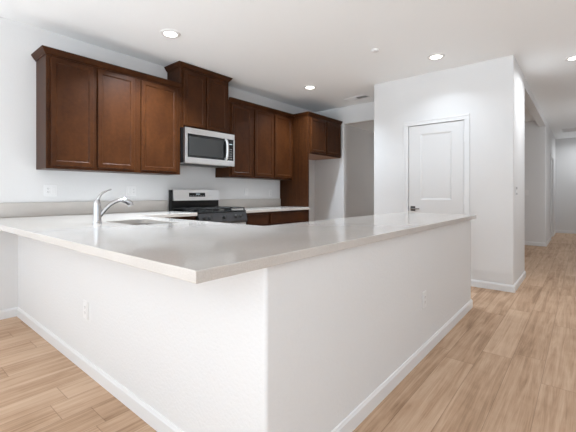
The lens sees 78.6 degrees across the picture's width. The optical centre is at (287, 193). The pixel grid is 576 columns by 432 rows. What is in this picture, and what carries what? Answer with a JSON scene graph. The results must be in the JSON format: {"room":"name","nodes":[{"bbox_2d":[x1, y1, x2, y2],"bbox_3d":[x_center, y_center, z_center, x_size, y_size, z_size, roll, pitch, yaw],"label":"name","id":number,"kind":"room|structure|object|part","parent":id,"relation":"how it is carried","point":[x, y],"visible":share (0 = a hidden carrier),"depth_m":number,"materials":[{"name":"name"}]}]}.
{"room":"kitchen","nodes":[
{"label":"kitchen","id":0,"kind":"room"},
{"bbox_2d":[0,17,314,309],"bbox_3d":[-2.707,-0.233,3.160,0.120,2.743,10.172,0,0,40],"label":"wall","id":1,"kind":"structure","parent":0,"point":[20,181],"depth_m":3.44,"materials":[{"name":"white paint"}]},
{"bbox_2d":[0,307,16,319],"bbox_3d":[-4.219,1.097,1.251,0.012,0.083,5.302,0,0,40],"label":"baseboard","id":2,"kind":"structure","parent":1,"relation":"attached to","point":[12,312],"depth_m":3.22,"materials":[{"name":"white paint"}]},
{"bbox_2d":[44,184,56,195],"bbox_3d":[-2.350,-0.034,3.485,0.009,0.116,0.116,0,0,40],"label":"wall outlet","id":3,"kind":"object","parent":1,"relation":"attached to","point":[49,190],"visible":1,"depth_m":3.48,"materials":[{"name":"white plastic"}]},
{"bbox_2d":[0,200,167,217],"bbox_3d":[-2.121,0.149,3.750,0.019,0.134,1.845,0,0,40],"label":"backsplash","id":4,"kind":"structure","parent":1,"relation":"attached to","point":[29,209],"depth_m":3.59,"materials":[{"name":"beige stone"}]},
{"bbox_2d":[31,45,139,173],"bbox_3d":[-2.038,-0.783,3.604,0.335,1.099,0.906,0,0,40],"label":"upper cabinet","id":5,"kind":"object","parent":1,"relation":"attached to","point":[87,108],"visible":1,"depth_m":3.45,"materials":[{"name":"brown wood"}]},
{"bbox_3d":[-2.057,-0.759,3.368,0.019,0.995,0.371,0,0,40],"label":"door","id":6,"kind":"part","parent":5,"relation":"part of","materials":[{"name":"brown wood"}]},
{"bbox_3d":[-2.038,-1.304,3.604,0.335,0.058,0.906,0,0,40],"label":"crown moulding","id":7,"kind":"part","parent":5,"relation":"part of","materials":[{"name":"brown wood"}]},
{"bbox_3d":[-1.792,-0.759,3.684,0.019,0.995,0.378,0,0,40],"label":"door","id":8,"kind":"part","parent":5,"relation":"part of","materials":[{"name":"brown wood"}]},
{"bbox_2d":[126,186,135,195],"bbox_3d":[-1.827,-0.034,4.109,0.009,0.116,0.116,0,0,40],"label":"wall outlet","id":9,"kind":"object","parent":1,"relation":"attached to","point":[130,190],"visible":1,"depth_m":4.10,"materials":[{"name":"white plastic"}]},
{"bbox_2d":[126,72,181,174],"bbox_3d":[-1.577,-0.783,4.154,0.333,1.099,0.529,0,0,40],"label":"upper cabinet","id":10,"kind":"object","parent":1,"relation":"attached to","point":[158,98],"visible":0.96,"depth_m":4.04,"materials":[{"name":"brown wood"}]},
{"bbox_3d":[-1.479,-0.759,4.059,0.019,0.995,0.450,0,0,40],"label":"door","id":11,"kind":"part","parent":10,"relation":"part of","materials":[{"name":"brown wood"}]},
{"bbox_3d":[-1.465,-1.304,4.059,0.040,0.058,0.529,0,0,40],"label":"crown moulding","id":12,"kind":"part","parent":10,"relation":"part of","materials":[{"name":"brown wood"}]},
{"bbox_2d":[164,61,232,133],"bbox_3d":[-1.162,-1.204,4.651,0.335,0.786,0.840,0,0,40],"label":"upper cabinet","id":13,"kind":"object","parent":1,"relation":"attached to","point":[204,94],"visible":0.89,"depth_m":4.50,"materials":[{"name":"brown wood"}]},
{"bbox_3d":[-1.173,-1.178,4.424,0.019,0.677,0.322,0,0,40],"label":"door","id":14,"kind":"part","parent":13,"relation":"part of","materials":[{"name":"brown wood"}]},
{"bbox_3d":[-1.162,-1.569,4.651,0.335,0.058,0.840,0,0,40],"label":"crown moulding","id":15,"kind":"part","parent":13,"relation":"part of","materials":[{"name":"brown wood"}]},
{"bbox_3d":[-1.072,-1.187,4.575,0.018,0.750,0.760,0,0,40],"label":"frame","id":16,"kind":"part","parent":13,"relation":"part of","materials":[{"name":"brown wood"}]},
{"bbox_2d":[180,127,234,167],"bbox_3d":[-1.110,-0.582,4.619,0.450,0.444,0.778,0,0,40],"label":"microwave","id":17,"kind":"object","parent":13,"relation":"attached to","point":[198,147],"visible":0.96,"depth_m":4.46,"materials":[{"name":"silver metal"}]},
{"bbox_3d":[-1.026,-0.589,4.487,0.038,0.285,0.614,0,0,40],"label":"glass","id":18,"kind":"part","parent":17,"relation":"part of","materials":[{"name":"black glass"}]},
{"bbox_3d":[-0.815,-0.589,4.677,0.071,0.294,0.037,0,0,40],"label":"handle","id":19,"kind":"part","parent":17,"relation":"part of","materials":[{"name":"silver metal"}]},
{"bbox_3d":[-0.792,-0.589,4.765,0.040,0.285,0.108,0,0,40],"label":"control panel","id":20,"kind":"part","parent":17,"relation":"part of","materials":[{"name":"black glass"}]},
{"bbox_3d":[-0.947,-1.178,4.694,0.019,0.677,0.332,0,0,40],"label":"door","id":21,"kind":"part","parent":13,"relation":"part of","materials":[{"name":"brown wood"}]},
{"bbox_2d":[215,97,254,178],"bbox_3d":[-0.768,-0.783,5.120,0.333,1.099,0.459,0,0,40],"label":"upper cabinet","id":22,"kind":"object","parent":1,"relation":"attached to","point":[240,111],"visible":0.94,"depth_m":5.03,"materials":[{"name":"brown wood"}]},
{"bbox_3d":[-0.678,-0.767,5.044,0.018,1.068,0.459,0,0,40],"label":"frame","id":23,"kind":"part","parent":22,"relation":"part of","materials":[{"name":"brown wood"}]},
{"bbox_3d":[-0.662,-0.759,5.034,0.019,0.995,0.379,0,0,40],"label":"door","id":24,"kind":"part","parent":22,"relation":"part of","materials":[{"name":"brown wood"}]},
{"bbox_3d":[-0.656,-1.304,5.026,0.040,0.058,0.459,0,0,40],"label":"crown moulding","id":25,"kind":"part","parent":22,"relation":"part of","materials":[{"name":"brown wood"}]},
{"bbox_2d":[219,199,280,207],"bbox_3d":[-0.586,0.149,5.584,0.019,0.134,1.406,0,0,40],"label":"backsplash","id":26,"kind":"structure","parent":1,"relation":"attached to","point":[247,203],"depth_m":5.54,"materials":[{"name":"beige stone"}]},
{"bbox_2d":[242,104,293,179],"bbox_3d":[-0.318,-0.783,5.658,0.333,1.099,0.946,0,0,40],"label":"upper cabinet","id":27,"kind":"object","parent":1,"relation":"attached to","point":[272,128],"visible":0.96,"depth_m":5.52,"materials":[{"name":"brown wood"}]},
{"bbox_3d":[-0.365,-0.759,5.389,0.019,0.995,0.400,0,0,40],"label":"door","id":28,"kind":"part","parent":27,"relation":"part of","materials":[{"name":"brown wood"}]},
{"bbox_3d":[-0.205,-1.304,5.564,0.040,0.058,0.946,0,0,40],"label":"crown moulding","id":29,"kind":"part","parent":27,"relation":"part of","materials":[{"name":"brown wood"}]},
{"bbox_3d":[-0.073,-0.759,5.737,0.019,0.995,0.420,0,0,40],"label":"door","id":30,"kind":"part","parent":27,"relation":"part of","materials":[{"name":"brown wood"}]},
{"bbox_2d":[309,112,342,159],"bbox_3d":[0.442,-0.995,6.317,0.652,0.675,0.988,0,0,40],"label":"upper cabinet","id":31,"kind":"object","parent":1,"relation":"attached to","point":[324,132],"visible":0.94,"depth_m":6.09,"materials":[{"name":"brown wood"}]},
{"bbox_3d":[0.518,-0.973,5.946,0.019,0.567,0.440,0,0,40],"label":"door","id":32,"kind":"part","parent":31,"relation":"part of","materials":[{"name":"brown wood"}]},
{"bbox_3d":[0.423,-0.659,6.334,0.599,0.004,0.964,0,0,40],"label":"panel","id":33,"kind":"part","parent":31,"relation":"part of","materials":[{"name":"brown wood"}]},
{"bbox_3d":[0.677,-1.304,6.121,0.040,0.058,0.988,0,0,40],"label":"crown moulding","id":34,"kind":"part","parent":31,"relation":"part of","materials":[{"name":"brown wood"}]},
{"bbox_3d":[0.823,-0.973,6.311,0.019,0.567,0.446,0,0,40],"label":"door","id":35,"kind":"part","parent":31,"relation":"part of","materials":[{"name":"brown wood"}]},
{"bbox_2d":[18,220,470,431],"bbox_3d":[-0.343,0.697,3.408,3.187,0.884,2.981,0,0,40],"label":"wall","id":36,"kind":"structure","parent":0,"point":[294,346],"depth_m":1.70,"materials":[{"name":"white paint"}]},
{"bbox_2d":[83,300,87,319],"bbox_3d":[-1.299,0.745,2.257,0.070,0.116,0.009,0,0,40],"label":"wall outlet","id":37,"kind":"object","parent":36,"relation":"attached to","point":[85,303],"visible":1,"depth_m":2.25,"materials":[{"name":"white plastic"}]},
{"bbox_2d":[0,200,475,283],"bbox_3d":[-0.396,0.168,3.324,3.211,0.172,3.405,0,0,40],"label":"countertop","id":38,"kind":"structure","parent":36,"relation":"on","point":[193,251],"depth_m":1.92,"materials":[{"name":"beige stone"}]},
{"bbox_2d":[92,189,132,223],"bbox_3d":[-1.312,0.089,2.648,0.291,0.254,0.068,0,0,-40],"label":"faucet","id":39,"kind":"object","parent":38,"relation":"on","point":[98,213],"visible":1,"depth_m":2.58,"materials":[{"name":"silver metal"}]},
{"bbox_3d":[-1.370,0.017,2.607,0.028,0.108,0.116,0,0,40],"label":"lever","id":40,"kind":"part","parent":39,"relation":"part of","materials":[{"name":"silver metal"}]},
{"bbox_3d":[-1.333,0.109,2.636,0.177,0.144,0.031,0,0,-44],"label":"spout","id":41,"kind":"part","parent":39,"relation":"part of","materials":[{"name":"silver metal"}]},
{"bbox_2d":[17,299,472,431],"bbox_3d":[-0.339,1.097,3.404,3.200,0.083,3.006,0,0,40],"label":"baseboard","id":42,"kind":"structure","parent":36,"relation":"attached to","point":[158,422],"depth_m":2.05,"materials":[{"name":"white paint"}]},
{"bbox_2d":[422,291,425,308],"bbox_3d":[0.962,0.745,2.477,0.009,0.116,0.070,0,0,40],"label":"wall outlet","id":43,"kind":"object","parent":36,"relation":"attached to","point":[424,292],"visible":1,"depth_m":2.46,"materials":[{"name":"white plastic"}]},
{"bbox_2d":[0,0,575,138],"bbox_3d":[2.207,-1.665,3.727,8.600,0.120,17.750,0,0,40],"label":"ceiling","id":44,"kind":"structure","parent":0,"point":[271,49],"depth_m":3.59,"materials":[{"name":"white paint"}]},
{"bbox_2d":[160,29,180,37],"bbox_3d":[-1.175,-1.598,3.522,0.194,0.012,0.194,0,0,40],"label":"recessed light","id":45,"kind":"object","parent":44,"relation":"in","point":[169,33],"visible":1,"depth_m":3.51,"materials":[{"name":"white plastic"}]},
{"bbox_2d":[304,85,315,89],"bbox_3d":[0.332,-1.598,5.300,0.194,0.012,0.194,0,0,40],"label":"recessed light","id":46,"kind":"object","parent":44,"relation":"in","point":[309,87],"visible":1,"depth_m":5.29,"materials":[{"name":"white plastic"}]},
{"bbox_2d":[344,95,369,100],"bbox_3d":[1.151,-1.599,5.870,0.410,0.010,0.150,0,0,40],"label":"ceiling vent","id":47,"kind":"object","parent":44,"relation":"in","point":[361,96],"visible":1,"depth_m":5.85,"materials":[{"name":"white plastic"}]},
{"bbox_2d":[371,48,379,52],"bbox_3d":[0.974,-1.593,3.918,0.100,0.022,0.100,0,0,40],"label":"smoke detector","id":48,"kind":"object","parent":44,"relation":"attached to","point":[374,50],"visible":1,"depth_m":3.90,"materials":[{"name":"white plastic"}]},
{"bbox_2d":[427,53,444,59],"bbox_3d":[1.730,-1.598,4.112,0.194,0.012,0.194,0,0,40],"label":"recessed light","id":49,"kind":"object","parent":44,"relation":"in","point":[436,56],"visible":1,"depth_m":4.09,"materials":[{"name":"white plastic"}]},
{"bbox_2d":[562,128,575,131],"bbox_3d":[7.215,-1.599,8.697,0.700,0.010,0.600,0,0,40],"label":"ceiling vent","id":50,"kind":"object","parent":44,"relation":"in","point":[566,129],"visible":1,"depth_m":8.86,"materials":[{"name":"white plastic"}]},
{"bbox_2d":[565,55,575,60],"bbox_3d":[3.378,-1.598,4.141,0.194,0.012,0.194,0,0,40],"label":"recessed light","id":51,"kind":"object","parent":44,"relation":"in","point":[570,58],"visible":1,"depth_m":4.16,"materials":[{"name":"white plastic"}]},
{"bbox_2d":[0,233,575,431],"bbox_3d":[2.207,1.198,3.727,8.600,0.120,17.750,0,0,40],"label":"floor","id":52,"kind":"structure","parent":0,"point":[509,364],"depth_m":2.18,"materials":[{"name":"brown wood"}]},
{"bbox_2d":[141,216,195,223],"bbox_3d":[-1.517,0.697,3.993,0.632,0.883,0.695,0,0,40],"label":"base cabinet","id":53,"kind":"object","parent":52,"relation":"on","point":[186,217],"visible":0.09,"depth_m":3.97,"materials":[{"name":"brown wood"}]},
{"bbox_3d":[-1.297,0.647,3.808,0.018,0.783,0.695,0,0,40],"label":"frame","id":54,"kind":"part","parent":53,"relation":"part of","materials":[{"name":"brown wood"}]},
{"bbox_2d":[169,189,246,223],"bbox_3d":[-1.011,0.527,4.525,0.681,1.163,0.756,0,0,40],"label":"gas range","id":55,"kind":"object","parent":52,"relation":"on","point":[205,203],"visible":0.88,"depth_m":4.50,"materials":[{"name":"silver metal"}]},
{"bbox_2d":[177,209,245,213],"bbox_3d":[-1.015,0.223,4.529,0.570,0.020,0.756,0,0,40],"label":"cooktop","id":56,"kind":"object","parent":55,"relation":"in","point":[205,211],"depth_m":4.36,"materials":[{"name":"black metal"}]},
{"bbox_3d":[-0.798,0.298,4.347,0.062,0.130,0.752,0,0,40],"label":"control panel","id":57,"kind":"part","parent":55,"relation":"part of","materials":[{"name":"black metal"}]},
{"bbox_2d":[246,212,267,225],"bbox_3d":[-0.652,0.697,5.026,0.632,0.883,0.460,0,0,40],"label":"base cabinet","id":58,"kind":"object","parent":52,"relation":"on","point":[258,218],"visible":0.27,"depth_m":4.83,"materials":[{"name":"brown wood"}]},
{"bbox_2d":[268,210,307,225],"bbox_3d":[-0.202,0.697,5.564,0.632,0.883,0.943,0,0,40],"label":"base cabinet","id":59,"kind":"object","parent":52,"relation":"on","point":[293,216],"visible":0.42,"depth_m":5.30,"materials":[{"name":"brown wood"}]},
{"bbox_2d":[219,199,309,212],"bbox_3d":[-0.346,0.168,5.384,0.643,0.172,1.406,0,0,40],"label":"countertop","id":60,"kind":"structure","parent":59,"relation":"on","point":[251,205],"depth_m":5.45,"materials":[{"name":"beige stone"}]},
{"bbox_2d":[280,111,310,221],"bbox_3d":[0.104,-0.097,5.914,0.652,2.471,0.064,0,0,40],"label":"end panel","id":61,"kind":"object","parent":52,"relation":"on","point":[295,192],"visible":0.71,"depth_m":5.85,"materials":[{"name":"brown wood"}]},
{"bbox_3d":[0.234,-1.304,5.805,0.314,0.058,0.064,0,0,40],"label":"crown moulding","id":62,"kind":"part","parent":61,"relation":"part of","materials":[{"name":"brown wood"}]},
{"bbox_2d":[315,102,373,220],"bbox_3d":[1.259,-0.233,6.399,1.804,2.743,0.115,0,0,40],"label":"wall","id":63,"kind":"structure","parent":0,"point":[330,174],"depth_m":6.61,"materials":[{"name":"white paint"}]},
{"bbox_2d":[347,125,373,217],"bbox_3d":[1.603,-0.233,8.551,0.120,2.743,3.628,0,0,40],"label":"wall","id":64,"kind":"structure","parent":0,"point":[360,142],"depth_m":8.68,"materials":[{"name":"white paint"}]},
{"bbox_2d":[374,55,524,284],"bbox_3d":[2.256,-0.233,5.007,1.750,2.743,1.004,0,0,40],"label":"wall","id":65,"kind":"structure","parent":0,"point":[492,92],"depth_m":4.33,"materials":[{"name":"white paint"}]},
{"bbox_2d":[408,120,463,214],"bbox_3d":[1.927,0.103,4.617,0.711,2.050,0.090,0,0,40],"label":"door","id":66,"kind":"structure","parent":65,"relation":"in","point":[436,151],"depth_m":4.62,"materials":[{"name":"white paint"}]},
{"bbox_2d":[403,114,469,214],"bbox_3d":[1.964,0.074,4.664,0.835,2.129,0.136,0,0,40],"label":"trim","id":67,"kind":"structure","parent":65,"relation":"attached to","point":[466,117],"depth_m":4.55,"materials":[{"name":"white paint"}]},
{"bbox_2d":[471,271,525,292],"bbox_3d":[2.261,1.097,5.003,1.762,0.083,1.029,0,0,40],"label":"baseboard","id":68,"kind":"structure","parent":65,"relation":"attached to","point":[475,283],"depth_m":4.21,"materials":[{"name":"white paint"}]},
{"bbox_2d":[525,121,538,241],"bbox_3d":[4.136,-0.233,8.874,3.591,2.743,0.120,0,0,40],"label":"wall","id":69,"kind":"structure","parent":0,"point":[531,127],"depth_m":7.75,"materials":[{"name":"white paint"}]},
{"bbox_2d":[525,237,550,246],"bbox_3d":[3.410,1.097,8.671,6.102,0.083,2.564,0,0,-5],"label":"baseboard","id":70,"kind":"structure","parent":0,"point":[549,239],"depth_m":7.72,"materials":[{"name":"white paint"}]},
{"bbox_2d":[525,79,554,242],"bbox_3d":[5.502,-0.233,7.614,0.120,2.743,7.160,0,0,40],"label":"wall","id":71,"kind":"structure","parent":0,"point":[546,137],"depth_m":7.65,"materials":[{"name":"white paint"}]},
{"bbox_2d":[551,160,551,236],"bbox_3d":[6.765,0.118,9.073,0.035,2.020,0.800,0,0,40],"label":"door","id":72,"kind":"structure","parent":71,"relation":"in","point":[551,160],"depth_m":9.25,"materials":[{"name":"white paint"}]},
{"bbox_2d":[550,154,553,236],"bbox_3d":[6.747,0.080,9.089,0.135,2.118,1.000,0,0,40],"label":"trim","id":73,"kind":"structure","parent":71,"relation":"attached to","point":[551,156],"depth_m":9.37,"materials":[{"name":"white paint"}]},
{"bbox_2d":[554,230,575,234],"bbox_3d":[4.572,1.097,2.039,2.472,0.083,17.790,0,0,24],"label":"baseboard","id":74,"kind":"structure","parent":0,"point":[555,231],"depth_m":10.15,"materials":[{"name":"white paint"}]},
{"bbox_2d":[555,138,575,230],"bbox_3d":[7.994,-0.233,10.274,2.870,2.743,0.120,0,0,40],"label":"wall","id":75,"kind":"structure","parent":0,"point":[565,148],"depth_m":10.17,"materials":[{"name":"white paint"}]}
]}

